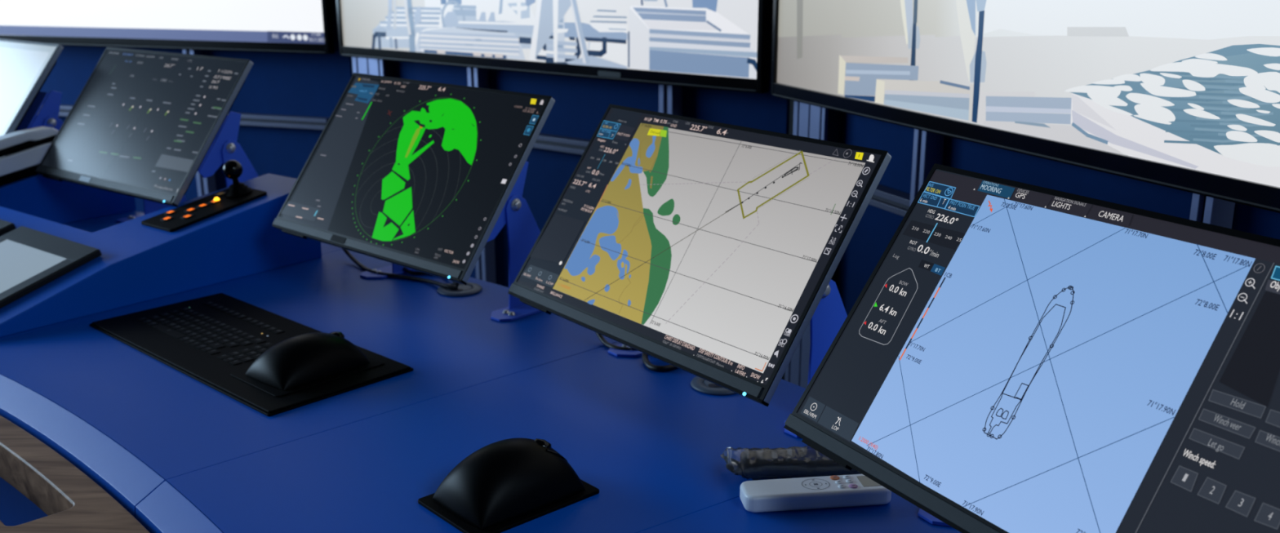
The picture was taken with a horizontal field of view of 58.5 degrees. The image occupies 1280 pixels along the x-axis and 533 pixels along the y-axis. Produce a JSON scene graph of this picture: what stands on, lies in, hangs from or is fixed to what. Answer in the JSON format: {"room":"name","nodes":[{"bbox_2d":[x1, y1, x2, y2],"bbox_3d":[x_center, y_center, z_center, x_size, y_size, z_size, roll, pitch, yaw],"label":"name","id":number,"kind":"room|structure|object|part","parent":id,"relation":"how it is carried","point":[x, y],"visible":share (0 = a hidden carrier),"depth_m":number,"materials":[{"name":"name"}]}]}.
{"room":"control cabin","nodes":[
{"label":"control cabin","id":0,"kind":"room"},
{"bbox_2d":[33,0,352,243],"bbox_3d":[-2.118,-0.829,3.902,2.630,2.200,0.013,5,16,19],"label":"wall","id":1,"kind":"structure","parent":0,"point":[280,83],"depth_m":3.63,"materials":[{"name":"blue paint"}]},
{"bbox_2d":[393,0,790,287],"bbox_3d":[-0.248,-0.572,2.953,1.490,2.200,0.012,12,20,38],"label":"wall","id":2,"kind":"structure","parent":0,"point":[580,105],"depth_m":2.93,"materials":[{"name":"blue paint"}]},
{"bbox_2d":[788,100,794,134],"bbox_3d":[-0.704,-1.519,5.441,7.800,2.700,0.100,0,15,0],"label":"wall","id":3,"kind":"structure","parent":0,"point":[792,102],"depth_m":5.61,"materials":[{"name":"paint"}]},
{"bbox_2d":[834,111,1279,315],"bbox_3d":[0.732,-0.200,1.598,0.013,2.200,1.830,-6,17,-22],"label":"wall","id":4,"kind":"structure","parent":0,"point":[877,227],"depth_m":1.97,"materials":[{"name":"blue paint"}]},
{"bbox_3d":[-0.697,0.993,1.519,7.800,0.050,8.800,0,15,0],"label":"floor","id":5,"kind":"structure","parent":0,"visible":0},
{"bbox_2d":[0,211,342,339],"bbox_3d":[-1.528,0.321,2.458,1.722,0.750,0.883,6,17,22],"label":"console section","id":6,"kind":"object","parent":5,"relation":"on","point":[94,224],"visible":0.02,"depth_m":2.54,"materials":[{"name":"blue paint"}]},
{"bbox_2d":[0,38,63,135],"bbox_3d":[-1.542,-0.346,2.737,0.536,0.386,0.293,12,20,37],"label":"monitor","id":7,"kind":"object","parent":6,"relation":"on","point":[25,66],"visible":0.46,"depth_m":2.60,"materials":[{"name":"white glass"}]},
{"bbox_3d":[-1.529,-0.372,2.747,0.319,0.109,0.080,12,20,37],"label":"cross plate","id":8,"kind":"part","parent":7,"relation":"part of","materials":[{"name":"blue metal"}]},
{"bbox_3d":[-1.394,-0.344,2.662,0.004,0.128,0.110,12,20,37],"label":"swivel plate","id":9,"kind":"part","parent":7,"relation":"part of","materials":[{"name":"blue metal"}]},
{"bbox_3d":[-1.355,-0.256,2.728,0.004,0.216,0.112,12,20,37],"label":"upright plate","id":10,"kind":"part","parent":7,"relation":"part of","materials":[{"name":"metal"}]},
{"bbox_2d":[35,46,258,222],"bbox_3d":[-1.010,-0.255,2.412,0.536,0.381,0.293,11,19,36],"label":"monitor","id":11,"kind":"object","parent":6,"relation":"on","point":[143,124],"visible":0.88,"depth_m":2.34,"materials":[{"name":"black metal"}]},
{"bbox_3d":[-1.115,-0.117,2.619,0.054,0.004,0.162,11,19,36],"label":"foot plate","id":12,"kind":"part","parent":11,"relation":"part of","materials":[{"name":"blue metal"}]},
{"bbox_3d":[-1.086,-0.219,2.600,0.004,0.211,0.112,11,19,36],"label":"upright plate","id":13,"kind":"part","parent":11,"relation":"part of","materials":[{"name":"blue metal"}]},
{"bbox_3d":[-0.997,-0.278,2.422,0.319,0.109,0.080,11,19,36],"label":"cross plate","id":14,"kind":"part","parent":11,"relation":"part of","materials":[{"name":"blue metal"}]},
{"bbox_3d":[-0.860,-0.251,2.341,0.004,0.128,0.110,11,19,36],"label":"swivel plate","id":15,"kind":"part","parent":11,"relation":"part of","materials":[{"name":"blue metal"}]},
{"bbox_3d":[-0.823,-0.166,2.407,0.004,0.211,0.112,11,19,36],"label":"upright plate","id":16,"kind":"part","parent":11,"relation":"part of","materials":[{"name":"blue metal"}]},
{"bbox_2d":[0,173,321,337],"bbox_3d":[-1.237,-0.103,2.294,1.020,0.152,0.668,12,19,36],"label":"control console","id":17,"kind":"object","parent":6,"relation":"on","point":[138,263],"visible":0.67,"depth_m":2.08,"materials":[{"name":"blue paint"}]},
{"bbox_2d":[0,219,16,235],"bbox_3d":[-1.358,-0.044,2.163,0.286,0.078,0.226,12,19,36],"label":"panel","id":18,"kind":"object","parent":17,"relation":"attached to","point":[6,227],"visible":0.99,"depth_m":2.15,"materials":[{"name":"black plastic"}]},
{"bbox_3d":[-1.359,-0.049,2.161,0.282,0.067,0.220,12,19,36],"label":"frame","id":19,"kind":"part","parent":18,"relation":"part of","materials":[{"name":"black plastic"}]},
{"bbox_2d":[0,126,58,186],"bbox_3d":[-1.368,-0.234,2.487,0.074,0.118,0.243,12,19,37],"label":"telephone","id":20,"kind":"object","parent":17,"relation":"on","point":[21,152],"visible":0.68,"depth_m":2.48,"materials":[{"name":"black plastic"}]},
{"bbox_2d":[0,226,102,308],"bbox_3d":[-1.107,0.007,1.974,0.286,0.078,0.226,12,19,36],"label":"panel","id":21,"kind":"object","parent":17,"relation":"attached to","point":[30,259],"visible":1,"depth_m":1.96,"materials":[{"name":"black plastic"}]},
{"bbox_2d":[141,160,266,231],"bbox_3d":[-0.815,-0.140,2.134,0.105,0.102,0.205,12,19,37],"label":"panel","id":22,"kind":"object","parent":17,"relation":"on","point":[237,193],"visible":1,"depth_m":2.14,"materials":[{"name":"black plastic"}]},
{"bbox_3d":[-0.815,-0.110,2.143,0.105,0.041,0.205,12,19,36],"label":"plate","id":23,"kind":"part","parent":22,"relation":"part of","materials":[{"name":"black plastic"}]},
{"bbox_3d":[-0.775,-0.184,2.174,0.037,0.037,0.037,0,15,0],"label":"ball knob","id":24,"kind":"part","parent":22,"relation":"part of","materials":[{"name":"black plastic"}]},
{"bbox_2d":[182,48,216,196],"bbox_3d":[-1.432,-0.632,3.652,0.103,1.950,0.068,5,16,19],"label":"post","id":25,"kind":"object","parent":5,"relation":"on","point":[206,185],"visible":0.02,"depth_m":3.75,"materials":[{"name":"blue"}]},
{"bbox_2d":[37,104,73,116],"bbox_3d":[-2.123,-0.547,3.950,1.436,0.034,0.035,5,16,19],"label":"rail","id":26,"kind":"object","parent":25,"relation":"attached to","point":[64,109],"visible":0.02,"depth_m":3.88,"materials":[{"name":"blue"}]},
{"bbox_2d":[0,0,334,53],"bbox_3d":[-1.590,-1.105,3.519,1.458,0.847,0.068,5,16,19],"label":"television","id":27,"kind":"object","parent":25,"relation":"attached to","point":[286,26],"visible":1,"depth_m":3.53,"materials":[{"name":"black"}]},
{"bbox_2d":[226,111,329,129],"bbox_3d":[-1.183,-0.463,3.618,0.475,0.034,0.034,5,16,19],"label":"rail","id":28,"kind":"object","parent":25,"relation":"attached to","point":[248,119],"visible":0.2,"depth_m":3.58,"materials":[{"name":"blue"}]},
{"bbox_2d":[0,248,617,526],"bbox_3d":[-0.548,0.473,1.895,0.817,0.750,0.826,13,20,39],"label":"console section","id":29,"kind":"object","parent":5,"relation":"on","point":[131,422],"visible":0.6,"depth_m":1.65,"materials":[{"name":"blue paint"}]},
{"bbox_3d":[-0.800,0.423,1.583,0.662,0.414,0.040,13,20,39],"label":"panel","id":30,"kind":"part","parent":29,"relation":"part of","materials":[{"name":"blue paint"}]},
{"bbox_2d":[0,415,149,532],"bbox_3d":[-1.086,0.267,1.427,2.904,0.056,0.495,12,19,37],"label":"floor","id":31,"kind":"structure","parent":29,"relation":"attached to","point":[72,502],"depth_m":1.36,"materials":[{"name":"brown wood"}]},
{"bbox_2d":[89,293,413,416],"bbox_3d":[-0.610,0.096,1.746,0.560,0.056,0.232,14,21,41],"label":"keyboard","id":32,"kind":"object","parent":29,"relation":"on","point":[270,363],"visible":1,"depth_m":1.67,"materials":[{"name":"black plastic"}]},
{"bbox_2d":[342,248,457,289],"bbox_3d":[-0.478,-0.037,2.102,0.352,0.123,0.079,13,20,39],"label":"cable","id":33,"kind":"object","parent":29,"relation":"on","point":[347,252],"visible":0.73,"depth_m":2.11,"materials":[{"name":"black rubber"}]},
{"bbox_2d":[271,72,555,321],"bbox_3d":[-0.366,-0.125,1.961,0.536,0.368,0.293,14,21,41],"label":"monitor","id":34,"kind":"object","parent":29,"relation":"on","point":[411,174],"visible":0.99,"depth_m":1.89,"materials":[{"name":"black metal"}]},
{"bbox_3d":[-0.456,0.004,2.175,0.054,0.004,0.162,14,21,41],"label":"foot plate","id":35,"kind":"part","parent":34,"relation":"part of","materials":[{"name":"blue metal"}]},
{"bbox_3d":[-0.426,-0.090,2.156,0.004,0.196,0.112,14,21,41],"label":"upright plate","id":36,"kind":"part","parent":34,"relation":"part of","materials":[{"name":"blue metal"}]},
{"bbox_3d":[-0.224,-0.110,1.879,0.004,0.128,0.110,14,21,41],"label":"swivel plate","id":37,"kind":"part","parent":34,"relation":"part of","materials":[{"name":"blue metal"}]},
{"bbox_3d":[-0.186,0.070,1.935,0.054,0.004,0.162,14,21,41],"label":"foot plate","id":38,"kind":"part","parent":34,"relation":"part of","materials":[{"name":"blue metal"}]},
{"bbox_3d":[-0.182,-0.031,1.939,0.004,0.196,0.112,14,21,41],"label":"upright plate","id":39,"kind":"part","parent":34,"relation":"part of","materials":[{"name":"blue metal"}]},
{"bbox_2d":[402,266,459,286],"bbox_3d":[-0.392,-0.006,2.121,0.043,0.052,0.234,-14,21,-42],"label":"cable","id":40,"kind":"object","parent":29,"relation":"on","point":[410,272],"visible":0.42,"depth_m":2.14,"materials":[{"name":"black rubber"}]},
{"bbox_2d":[437,282,482,296],"bbox_3d":[-0.322,0.040,2.041,0.080,0.005,0.080,0,15,0],"label":"cable grommet","id":41,"kind":"object","parent":29,"relation":"on","point":[470,288],"visible":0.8,"depth_m":2.02,"materials":[{"name":"black"}]},
{"bbox_2d":[351,57,394,77],"bbox_3d":[-0.795,-0.557,3.371,0.203,1.950,0.068,12,20,38],"label":"post","id":42,"kind":"object","parent":5,"relation":"on","point":[360,65],"visible":0.02,"depth_m":3.34,"materials":[{"name":"blue"}]},
{"bbox_2d":[135,342,810,532],"bbox_3d":[-0.127,0.587,1.482,0.816,0.750,0.516,-12,20,-38],"label":"console section","id":43,"kind":"object","parent":5,"relation":"on","point":[651,443],"visible":0.67,"depth_m":1.37,"materials":[{"name":"blue paint"}]},
{"bbox_2d":[417,437,599,532],"bbox_3d":[-0.145,0.226,1.259,0.165,0.065,0.118,-14,20,-40],"label":"computer mouse","id":44,"kind":"object","parent":43,"relation":"on","point":[502,486],"visible":1,"depth_m":1.22,"materials":[{"name":"black plastic"}]},
{"bbox_3d":[-0.145,0.255,1.267,0.165,0.004,0.118,-14,20,-40],"label":"plate","id":45,"kind":"part","parent":44,"relation":"part of","materials":[{"name":"black plastic"}]},
{"bbox_2d":[595,332,635,350],"bbox_3d":[-0.031,0.061,1.744,0.155,0.122,0.070,6,16,20],"label":"cable","id":46,"kind":"object","parent":43,"relation":"on","point":[601,337],"visible":0.34,"depth_m":1.74,"materials":[{"name":"black rubber"}]},
{"bbox_2d":[641,352,677,372],"bbox_3d":[0.038,0.110,1.678,0.070,0.063,0.092,0,15,0],"label":"cable","id":47,"kind":"object","parent":43,"relation":"on","point":[651,366],"visible":0.48,"depth_m":1.65,"materials":[{"name":"black rubber"}]},
{"bbox_2d":[507,103,891,437],"bbox_3d":[0.085,-0.006,1.533,0.293,0.363,0.536,-12,19,-36],"label":"monitor","id":48,"kind":"object","parent":43,"relation":"on","point":[708,251],"visible":0.95,"depth_m":1.45,"materials":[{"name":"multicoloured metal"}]},
{"bbox_3d":[0.025,0.118,1.759,0.162,0.004,0.054,-12,19,-36],"label":"foot plate","id":49,"kind":"part","parent":48,"relation":"part of","materials":[{"name":"blue metal"}]},
{"bbox_3d":[0.250,0.195,1.479,0.162,0.004,0.054,-12,19,-36],"label":"foot plate","id":50,"kind":"part","parent":48,"relation":"part of","materials":[{"name":"blue metal"}]},
{"bbox_3d":[0.258,0.098,1.483,0.112,0.188,0.004,-12,19,-36],"label":"upright plate","id":51,"kind":"part","parent":48,"relation":"part of","materials":[{"name":"blue metal"}]},
{"bbox_2d":[690,376,735,395],"bbox_3d":[0.111,0.163,1.593,0.080,0.005,0.080,0,15,0],"label":"cable grommet","id":52,"kind":"object","parent":43,"relation":"on","point":[698,384],"visible":0.38,"depth_m":1.57,"materials":[{"name":"black"}]},
{"bbox_2d":[466,66,496,284],"bbox_3d":[-0.445,-0.481,3.093,0.100,1.950,0.068,12,20,38],"label":"post","id":53,"kind":"object","parent":5,"relation":"on","point":[477,77],"visible":0.15,"depth_m":3.21,"materials":[{"name":"blue"}]},
{"bbox_2d":[335,0,771,93],"bbox_3d":[-0.287,-0.900,2.765,1.454,0.847,0.068,12,20,38],"label":"television","id":54,"kind":"object","parent":53,"relation":"attached to","point":[708,44],"visible":1,"depth_m":2.70,"materials":[{"name":"black"}]},
{"bbox_2d":[533,133,590,154],"bbox_3d":[-0.182,-0.312,2.930,0.620,0.034,0.034,12,20,38],"label":"rail","id":55,"kind":"object","parent":53,"relation":"attached to","point":[544,141],"visible":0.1,"depth_m":2.93,"materials":[{"name":"blue"}]},
{"bbox_2d":[658,84,682,115],"bbox_3d":[0.065,-0.370,2.686,0.100,1.950,0.068,12,20,38],"label":"post","id":56,"kind":"object","parent":5,"relation":"on","point":[670,97],"visible":0.2,"depth_m":2.68,"materials":[{"name":"blue"}]},
{"bbox_2d":[638,477,960,532],"bbox_3d":[0.242,0.734,0.943,0.832,0.750,0.969,-9,18,-28],"label":"console section","id":57,"kind":"object","parent":5,"relation":"on","point":[899,515],"visible":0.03,"depth_m":1.22,"materials":[{"name":"blue paint"}]},
{"bbox_2d":[720,445,861,480],"bbox_3d":[0.191,0.226,1.324,0.192,0.026,0.058,-1,15,-3],"label":"remote control","id":58,"kind":"object","parent":57,"relation":"on","point":[797,462],"visible":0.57,"depth_m":1.31,"materials":[{"name":"black plastic"}]},
{"bbox_2d":[739,474,891,512],"bbox_3d":[0.193,0.248,1.255,0.164,0.021,0.043,-2,16,-7],"label":"remote control","id":59,"kind":"object","parent":57,"relation":"on","point":[855,490],"visible":0.89,"depth_m":1.24,"materials":[{"name":"white plastic"}]},
{"bbox_2d":[783,163,1279,532],"bbox_3d":[0.407,0.135,1.015,0.293,0.367,0.536,-9,18,-28],"label":"monitor","id":60,"kind":"object","parent":57,"relation":"on","point":[1016,357],"visible":1,"depth_m":0.98,"materials":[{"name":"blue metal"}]},
{"bbox_3d":[0.376,0.258,1.248,0.162,0.004,0.054,-9,18,-28],"label":"foot plate","id":61,"kind":"part","parent":60,"relation":"part of","materials":[{"name":"blue metal"}]},
{"bbox_2d":[784,101,841,388],"bbox_3d":[0.360,-0.290,2.395,0.068,1.950,0.186,-6,17,-22],"label":"post","id":62,"kind":"object","parent":5,"relation":"on","point":[810,121],"visible":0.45,"depth_m":2.41,"materials":[{"name":"blue"}]},
{"bbox_2d":[868,184,910,217],"bbox_3d":[0.454,-0.142,2.235,0.034,0.034,0.302,-6,17,-22],"label":"rail","id":63,"kind":"object","parent":62,"relation":"attached to","point":[884,197],"visible":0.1,"depth_m":2.16,"materials":[{"name":"blue"}]},
{"bbox_2d":[909,128,944,206],"bbox_3d":[0.507,-0.196,2.052,0.068,1.950,0.096,-6,17,-22],"label":"post","id":64,"kind":"object","parent":5,"relation":"on","point":[928,147],"visible":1,"depth_m":2.04,"materials":[{"name":"blue"}]},
{"bbox_2d":[770,0,1279,213],"bbox_3d":[0.575,-0.586,1.621,0.067,0.847,1.465,-6,17,-22],"label":"television","id":65,"kind":"object","parent":64,"relation":"attached to","point":[1180,95],"visible":1,"depth_m":1.59,"materials":[{"name":"black plastic"}]},
{"bbox_2d":[1189,193,1235,228],"bbox_3d":[0.742,-0.045,1.506,0.068,1.950,0.094,-6,17,-22],"label":"post","id":66,"kind":"object","parent":5,"relation":"on","point":[1204,209],"visible":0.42,"depth_m":1.49,"materials":[{"name":"blue"}]}
]}

